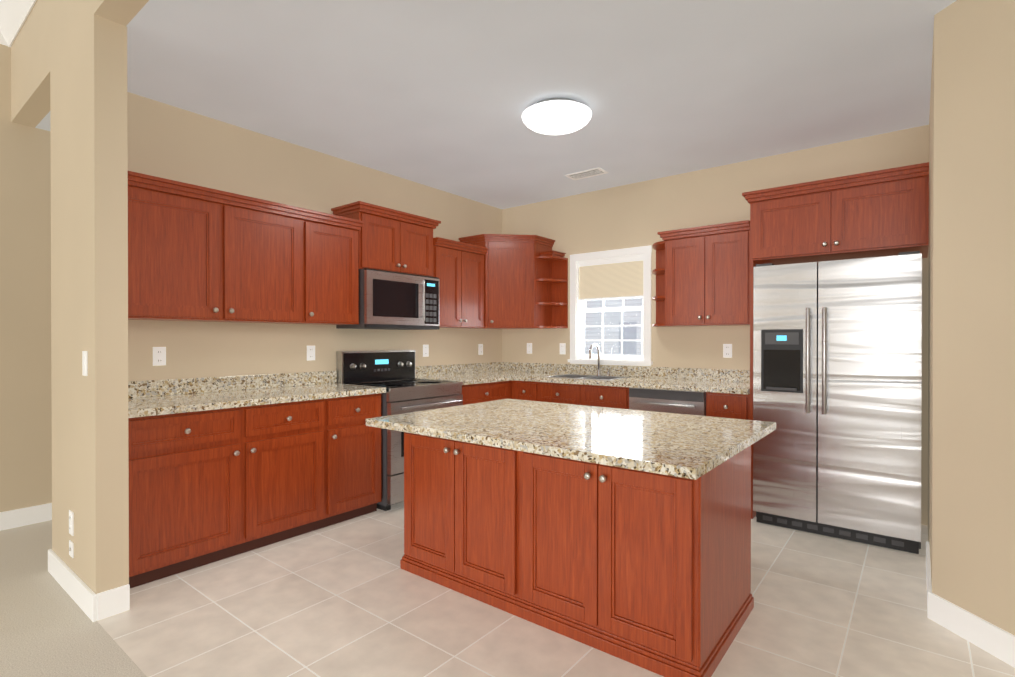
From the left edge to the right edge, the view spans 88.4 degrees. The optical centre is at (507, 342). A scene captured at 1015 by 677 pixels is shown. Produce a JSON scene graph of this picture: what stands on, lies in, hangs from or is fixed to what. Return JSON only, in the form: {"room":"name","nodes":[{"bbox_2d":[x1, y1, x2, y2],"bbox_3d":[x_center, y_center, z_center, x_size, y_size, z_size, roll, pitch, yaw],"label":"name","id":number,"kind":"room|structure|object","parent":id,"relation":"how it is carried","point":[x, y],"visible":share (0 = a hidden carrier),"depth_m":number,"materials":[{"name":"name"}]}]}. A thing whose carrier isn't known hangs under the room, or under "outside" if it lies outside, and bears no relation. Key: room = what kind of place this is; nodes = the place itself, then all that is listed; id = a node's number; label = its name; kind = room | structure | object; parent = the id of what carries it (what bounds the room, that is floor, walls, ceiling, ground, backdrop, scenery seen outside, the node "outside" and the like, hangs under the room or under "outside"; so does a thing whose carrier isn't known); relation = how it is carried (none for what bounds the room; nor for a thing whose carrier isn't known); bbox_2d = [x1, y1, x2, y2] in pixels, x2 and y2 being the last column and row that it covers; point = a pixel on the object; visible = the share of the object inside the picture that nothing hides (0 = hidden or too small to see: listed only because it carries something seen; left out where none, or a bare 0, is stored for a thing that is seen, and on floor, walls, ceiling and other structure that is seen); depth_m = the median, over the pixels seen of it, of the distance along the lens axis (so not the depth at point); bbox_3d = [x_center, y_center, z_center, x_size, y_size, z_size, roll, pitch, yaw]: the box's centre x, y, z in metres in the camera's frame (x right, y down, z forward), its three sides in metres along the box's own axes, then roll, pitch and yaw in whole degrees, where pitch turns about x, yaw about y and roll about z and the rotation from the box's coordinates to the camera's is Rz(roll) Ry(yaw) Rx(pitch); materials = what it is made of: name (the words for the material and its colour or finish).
{"room":"kitchen","nodes":[
{"label":"kitchen","id":0,"kind":"room"},
{"bbox_2d":[0,0,36,42],"bbox_3d":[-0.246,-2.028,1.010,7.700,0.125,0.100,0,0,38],"label":"ceiling","id":1,"kind":"structure","parent":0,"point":[14,14],"depth_m":3.23,"materials":[{"name":"white paint"}]},
{"bbox_2d":[0,44,51,511],"bbox_3d":[-4.909,-0.418,1.609,0.120,3.350,15.320,0,0,38],"label":"wall","id":2,"kind":"structure","parent":0,"point":[25,342],"depth_m":3.56,"materials":[{"name":"paint"}]},
{"bbox_2d":[0,39,11,46],"bbox_3d":[-6.428,-2.021,-0.505,0.100,0.125,10.130,0,0,38],"label":"crown molding","id":3,"kind":"structure","parent":2,"relation":"attached to","point":[2,42],"depth_m":3.46,"materials":[{"name":"white"}]},
{"bbox_2d":[0,503,1014,667],"bbox_3d":[-1.885,1.208,-0.842,7.673,0.120,15.200,0,0,38],"label":"baseboard","id":4,"kind":"structure","parent":2,"relation":"attached to","point":[990,638],"depth_m":2.37,"materials":[{"name":"white"}]},
{"bbox_2d":[0,520,146,676],"bbox_3d":[-1.837,1.297,-0.802,7.940,0.060,15.320,0,0,38],"label":"floor carpet","id":5,"kind":"object","parent":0,"point":[49,627],"visible":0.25,"depth_m":2.30,"materials":[{"name":"beige carpet"}]},
{"bbox_2d":[11,0,148,127],"bbox_3d":[-0.225,-1.781,1.135,7.820,0.620,0.120,0,0,38],"label":"wall","id":6,"kind":"structure","parent":0,"point":[48,33],"depth_m":2.96,"materials":[{"name":"paint"}]},
{"bbox_2d":[50,14,128,593],"bbox_3d":[-2.135,-0.113,2.649,0.805,2.730,0.125,0,0,38],"label":"wall","id":7,"kind":"structure","parent":0,"point":[89,234],"depth_m":2.43,"materials":[{"name":"paint"}]},
{"bbox_2d":[69,510,73,535],"bbox_3d":[-2.171,0.897,2.595,0.070,0.115,0.008,0,0,38],"label":"electrical outlet plate","id":8,"kind":"object","parent":7,"relation":"attached to","point":[71,522],"visible":1,"depth_m":2.58,"materials":[{"name":"white plastic"}]},
{"bbox_2d":[69,540,73,557],"bbox_3d":[-2.172,1.027,2.594,0.070,0.075,0.013,0,0,38],"label":"electrical outlet plate","id":9,"kind":"object","parent":7,"relation":"attached to","point":[71,548],"visible":0.98,"depth_m":2.59,"materials":[{"name":"white plastic"}]},
{"bbox_2d":[82,351,87,375],"bbox_3d":[-1.975,0.098,2.437,0.070,0.115,0.010,0,0,38],"label":"switch plate","id":10,"kind":"object","parent":7,"relation":"attached to","point":[84,363],"visible":1,"depth_m":2.43,"materials":[{"name":"white plastic"}]},
{"bbox_2d":[127,92,501,380],"bbox_3d":[-0.828,-0.123,4.923,0.045,2.730,5.065,0,0,38],"label":"wall","id":11,"kind":"structure","parent":0,"point":[166,141],"depth_m":3.76,"materials":[{"name":"paint"}]},
{"bbox_2d":[153,347,165,365],"bbox_3d":[-2.141,0.085,3.211,0.008,0.115,0.070,0,0,38],"label":"electrical outlet plate","id":12,"kind":"object","parent":11,"relation":"attached to","point":[159,356],"visible":1,"depth_m":3.21,"materials":[{"name":"white plastic"}]},
{"bbox_2d":[128,179,239,322],"bbox_3d":[-2.035,-0.503,3.082,0.328,0.737,0.676,0,0,38],"label":"upper cabinet","id":13,"kind":"object","parent":11,"relation":"attached to","point":[200,253],"depth_m":3.02,"materials":[{"name":"brown wood"}]},
{"bbox_2d":[240,199,315,324],"bbox_3d":[-1.705,-0.505,3.502,0.328,0.737,0.688,0,0,38],"label":"upper cabinet","id":14,"kind":"object","parent":11,"relation":"attached to","point":[278,246],"depth_m":3.47,"materials":[{"name":"brown wood"}]},
{"bbox_2d":[307,346,314,360],"bbox_3d":[-1.510,0.081,4.013,0.008,0.115,0.070,0,0,38],"label":"electrical outlet plate","id":15,"kind":"object","parent":11,"relation":"attached to","point":[310,353],"visible":1,"depth_m":4.01,"materials":[{"name":"white plastic"}]},
{"bbox_2d":[316,215,360,324],"bbox_3d":[-1.417,-0.507,3.867,0.328,0.737,0.538,0,0,38],"label":"upper cabinet","id":16,"kind":"object","parent":11,"relation":"attached to","point":[337,243],"depth_m":3.83,"materials":[{"name":"brown wood"}]},
{"bbox_2d":[331,201,440,276],"bbox_3d":[-0.993,-0.817,4.372,0.367,0.498,0.854,0,0,38],"label":"upper cabinet","id":17,"kind":"object","parent":11,"relation":"attached to","point":[392,240],"visible":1,"depth_m":4.23,"materials":[{"name":"brown wood"}]},
{"bbox_2d":[336,268,439,329],"bbox_3d":[-0.959,-0.338,4.347,0.451,0.451,0.766,0,0,38],"label":"microwave","id":18,"kind":"object","parent":17,"relation":"attached to","point":[389,300],"visible":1,"depth_m":4.17,"materials":[{"name":"silver metal"}]},
{"bbox_2d":[423,344,428,356],"bbox_3d":[-0.774,0.077,4.948,0.008,0.115,0.070,0,0,38],"label":"electrical outlet plate","id":19,"kind":"object","parent":11,"relation":"attached to","point":[425,350],"visible":1,"depth_m":4.95,"materials":[{"name":"white plastic"}]},
{"bbox_2d":[433,237,487,327],"bbox_3d":[-0.541,-0.533,4.947,0.367,0.780,0.680,0,0,38],"label":"upper cabinet","id":20,"kind":"object","parent":11,"relation":"attached to","point":[458,269],"visible":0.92,"depth_m":4.84,"materials":[{"name":"brown wood"}]},
{"bbox_2d":[478,344,482,354],"bbox_3d":[-0.285,0.074,5.569,0.008,0.115,0.070,0,0,38],"label":"electrical outlet plate","id":21,"kind":"object","parent":11,"relation":"attached to","point":[480,349],"visible":1,"depth_m":5.56,"materials":[{"name":"white plastic"}]},
{"bbox_2d":[35,0,956,208],"bbox_3d":[1.380,-1.530,3.175,7.820,0.100,5.070,0,0,38],"label":"ceiling","id":22,"kind":"structure","parent":0,"point":[443,95],"depth_m":2.92,"materials":[{"name":"paint"}]},
{"bbox_2d":[522,98,591,134],"bbox_3d":[0.312,-1.418,3.322,0.444,0.125,0.444,0,0,38],"label":"flush-mount dome light","id":23,"kind":"object","parent":22,"relation":"attached to","point":[556,116],"visible":1,"depth_m":3.21,"materials":[{"name":"white glass"}]},
{"bbox_2d":[565,167,607,179],"bbox_3d":[0.695,-1.481,4.599,0.340,0.011,0.170,0,0,38],"label":"ceiling vent","id":24,"kind":"object","parent":22,"relation":"in","point":[587,173],"visible":0.98,"depth_m":4.58,"materials":[{"name":"white metal"}]},
{"bbox_2d":[97,501,1014,676],"bbox_3d":[1.412,1.284,2.322,6.700,0.060,3.990,0,0,38],"label":"floor","id":25,"kind":"structure","parent":0,"point":[349,598],"depth_m":2.34,"materials":[{"name":"beige tile"}]},
{"bbox_2d":[128,405,259,587],"bbox_3d":[-1.929,0.811,3.005,0.597,0.880,0.678,0,0,38],"label":"base cabinet","id":26,"kind":"object","parent":25,"relation":"on","point":[208,487],"depth_m":2.82,"materials":[{"name":"brown wood"}]},
{"bbox_2d":[128,371,385,417],"bbox_3d":[-1.627,0.298,3.358,0.633,0.139,1.610,0,0,38],"label":"countertop","id":27,"kind":"structure","parent":26,"relation":"on","point":[159,397],"depth_m":3.31,"materials":[{"name":"stone"}]},
{"bbox_2d":[260,397,339,546],"bbox_3d":[-1.599,0.809,3.424,0.597,0.880,0.692,0,0,38],"label":"base cabinet","id":28,"kind":"object","parent":25,"relation":"on","point":[300,440],"depth_m":3.31,"materials":[{"name":"brown wood"}]},
{"bbox_2d":[340,393,380,521],"bbox_3d":[-1.311,0.807,3.789,0.597,0.880,0.542,0,0,38],"label":"base cabinet","id":29,"kind":"object","parent":25,"relation":"on","point":[360,444],"depth_m":3.67,"materials":[{"name":"brown wood"}]},
{"bbox_2d":[336,350,462,510],"bbox_3d":[-0.850,0.657,4.266,0.725,1.175,0.766,0,0,38],"label":"range","id":30,"kind":"object","parent":25,"relation":"on","point":[392,372],"visible":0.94,"depth_m":4.14,"materials":[{"name":"silver metal"}]},
{"bbox_2d":[400,431,517,616],"bbox_3d":[-0.037,0.861,2.917,0.805,0.780,0.745,0,0,38],"label":"base cabinet","id":31,"kind":"object","parent":25,"relation":"on","point":[461,499],"depth_m":2.59,"materials":[{"name":"brown wood"}]},
{"bbox_2d":[462,381,510,404],"bbox_3d":[-0.434,0.802,4.903,0.597,0.880,0.735,0,0,38],"label":"base cabinet","id":32,"kind":"object","parent":25,"relation":"on","point":[480,392],"visible":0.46,"depth_m":4.72,"materials":[{"name":"brown wood"}]},
{"bbox_2d":[415,363,510,384],"bbox_3d":[-0.426,0.292,4.883,0.632,0.138,0.720,0,0,38],"label":"countertop","id":33,"kind":"structure","parent":32,"relation":"on","point":[473,373],"depth_m":5.08,"materials":[{"name":"stone"}]},
{"bbox_2d":[511,380,578,401],"bbox_3d":[0.365,0.801,5.147,0.394,0.880,0.597,0,0,38],"label":"base cabinet","id":34,"kind":"object","parent":25,"relation":"on","point":[520,390],"depth_m":4.81,"materials":[{"name":"brown wood"}]},
{"bbox_2d":[543,396,628,408],"bbox_3d":[0.787,0.893,4.815,0.984,0.700,0.597,0,0,38],"label":"base cabinet","id":35,"kind":"object","parent":25,"relation":"on","point":[621,402],"depth_m":4.46,"materials":[{"name":"brown wood"}]},
{"bbox_2d":[518,447,753,676],"bbox_3d":[0.598,0.863,2.417,0.811,0.780,0.745,0,0,38],"label":"base cabinet","id":36,"kind":"object","parent":25,"relation":"on","point":[624,534],"depth_m":2.09,"materials":[{"name":"brown wood"}]},
{"bbox_2d":[366,399,775,482],"bbox_3d":[0.326,0.451,2.887,1.850,0.040,1.300,0,0,38],"label":"countertop","id":37,"kind":"structure","parent":36,"relation":"on","point":[677,446],"depth_m":2.54,"materials":[{"name":"beige stone"}]},
{"bbox_2d":[629,387,705,415],"bbox_3d":[1.394,0.807,4.291,0.608,0.875,0.635,0,0,38],"label":"dishwasher","id":38,"kind":"object","parent":25,"relation":"on","point":[674,401],"visible":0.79,"depth_m":4.06,"materials":[{"name":"silver metal"}]},
{"bbox_2d":[706,392,749,419],"bbox_3d":[1.778,0.806,4.034,0.306,0.880,0.597,0,0,38],"label":"base cabinet","id":39,"kind":"object","parent":25,"relation":"on","point":[729,405],"depth_m":3.79,"materials":[{"name":"brown wood"}]},
{"bbox_2d":[490,343,749,394],"bbox_3d":[0.816,0.262,4.766,2.729,0.509,0.634,0,0,38],"label":"countertop","id":40,"kind":"structure","parent":39,"relation":"on","point":[731,381],"depth_m":4.61,"materials":[{"name":"stone"}]},
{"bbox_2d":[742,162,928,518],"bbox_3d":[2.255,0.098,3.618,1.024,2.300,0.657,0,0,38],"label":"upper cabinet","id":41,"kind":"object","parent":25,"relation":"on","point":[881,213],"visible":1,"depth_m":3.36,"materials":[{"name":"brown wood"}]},
{"bbox_2d":[753,251,921,553],"bbox_3d":[2.233,0.357,3.544,0.903,1.783,0.768,0,0,38],"label":"fridge","id":42,"kind":"object","parent":25,"relation":"on","point":[837,371],"visible":1,"depth_m":3.26,"materials":[{"name":"silver metal"}]},
{"bbox_2d":[502,125,928,524],"bbox_3d":[1.488,-0.122,4.719,3.845,2.730,0.120,0,0,38],"label":"wall","id":43,"kind":"structure","parent":0,"point":[639,214],"depth_m":4.57,"materials":[{"name":"paint"}]},
{"bbox_2d":[459,234,554,328],"bbox_3d":[-0.001,-0.602,5.359,0.707,0.915,0.707,0,0,38],"label":"upper cabinet","id":44,"kind":"object","parent":43,"relation":"attached to","point":[509,281],"visible":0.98,"depth_m":5.15,"materials":[{"name":"brown wood"}]},
{"bbox_2d":[527,343,531,353],"bbox_3d":[0.235,0.064,5.623,0.070,0.115,0.008,0,0,38],"label":"electrical outlet plate","id":45,"kind":"object","parent":43,"relation":"attached to","point":[529,348],"visible":1,"depth_m":5.62,"materials":[{"name":"white plastic"}]},
{"bbox_2d":[536,250,567,328],"bbox_3d":[0.443,-0.527,5.271,0.206,0.765,0.297,0,0,38],"label":"corner shelf","id":46,"kind":"object","parent":43,"relation":"attached to","point":[552,289],"visible":1,"depth_m":5.33,"materials":[{"name":"brown wood"}]},
{"bbox_2d":[560,343,565,353],"bbox_3d":[0.565,0.065,5.363,0.070,0.115,0.008,0,0,38],"label":"electrical outlet plate","id":47,"kind":"object","parent":43,"relation":"attached to","point":[562,348],"visible":1,"depth_m":5.36,"materials":[{"name":"white plastic"}]},
{"bbox_2d":[568,245,652,365],"bbox_3d":[1.006,-0.335,5.072,0.886,1.103,0.160,0,0,38],"label":"window unit","id":48,"kind":"structure","parent":43,"relation":"in","point":[623,273],"depth_m":5.05,"materials":[{"name":"white"}]},
{"bbox_2d":[652,220,749,326],"bbox_3d":[1.581,-0.530,4.330,0.870,0.780,0.367,0,0,38],"label":"upper cabinet","id":49,"kind":"object","parent":43,"relation":"attached to","point":[702,273],"visible":0.96,"depth_m":4.16,"materials":[{"name":"brown wood"}]},
{"bbox_2d":[723,344,731,357],"bbox_3d":[1.838,0.070,4.361,0.070,0.115,0.008,0,0,38],"label":"electrical outlet plate","id":50,"kind":"object","parent":43,"relation":"attached to","point":[727,350],"visible":1,"depth_m":4.36,"materials":[{"name":"white plastic"}]},
{"bbox_2d":[928,31,933,580],"bbox_3d":[2.444,-0.114,2.923,0.120,2.730,1.520,0,0,38],"label":"wall","id":51,"kind":"structure","parent":0,"point":[930,312],"depth_m":2.78,"materials":[{"name":"paint"}]},
{"bbox_2d":[932,0,1014,634],"bbox_3d":[2.222,-0.413,0.383,0.120,3.350,4.000,0,0,-7],"label":"wall","id":52,"kind":"structure","parent":0,"point":[973,534],"depth_m":2.18,"materials":[{"name":"paint"}]},
{"label":"outside","id":53,"kind":"structure","parent":0,"visible":0},
{"bbox_2d":[585,297,642,354],"bbox_3d":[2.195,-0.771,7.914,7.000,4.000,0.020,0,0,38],"label":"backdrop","id":54,"kind":"structure","parent":53,"point":[632,335],"depth_m":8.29,"materials":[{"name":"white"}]}
]}

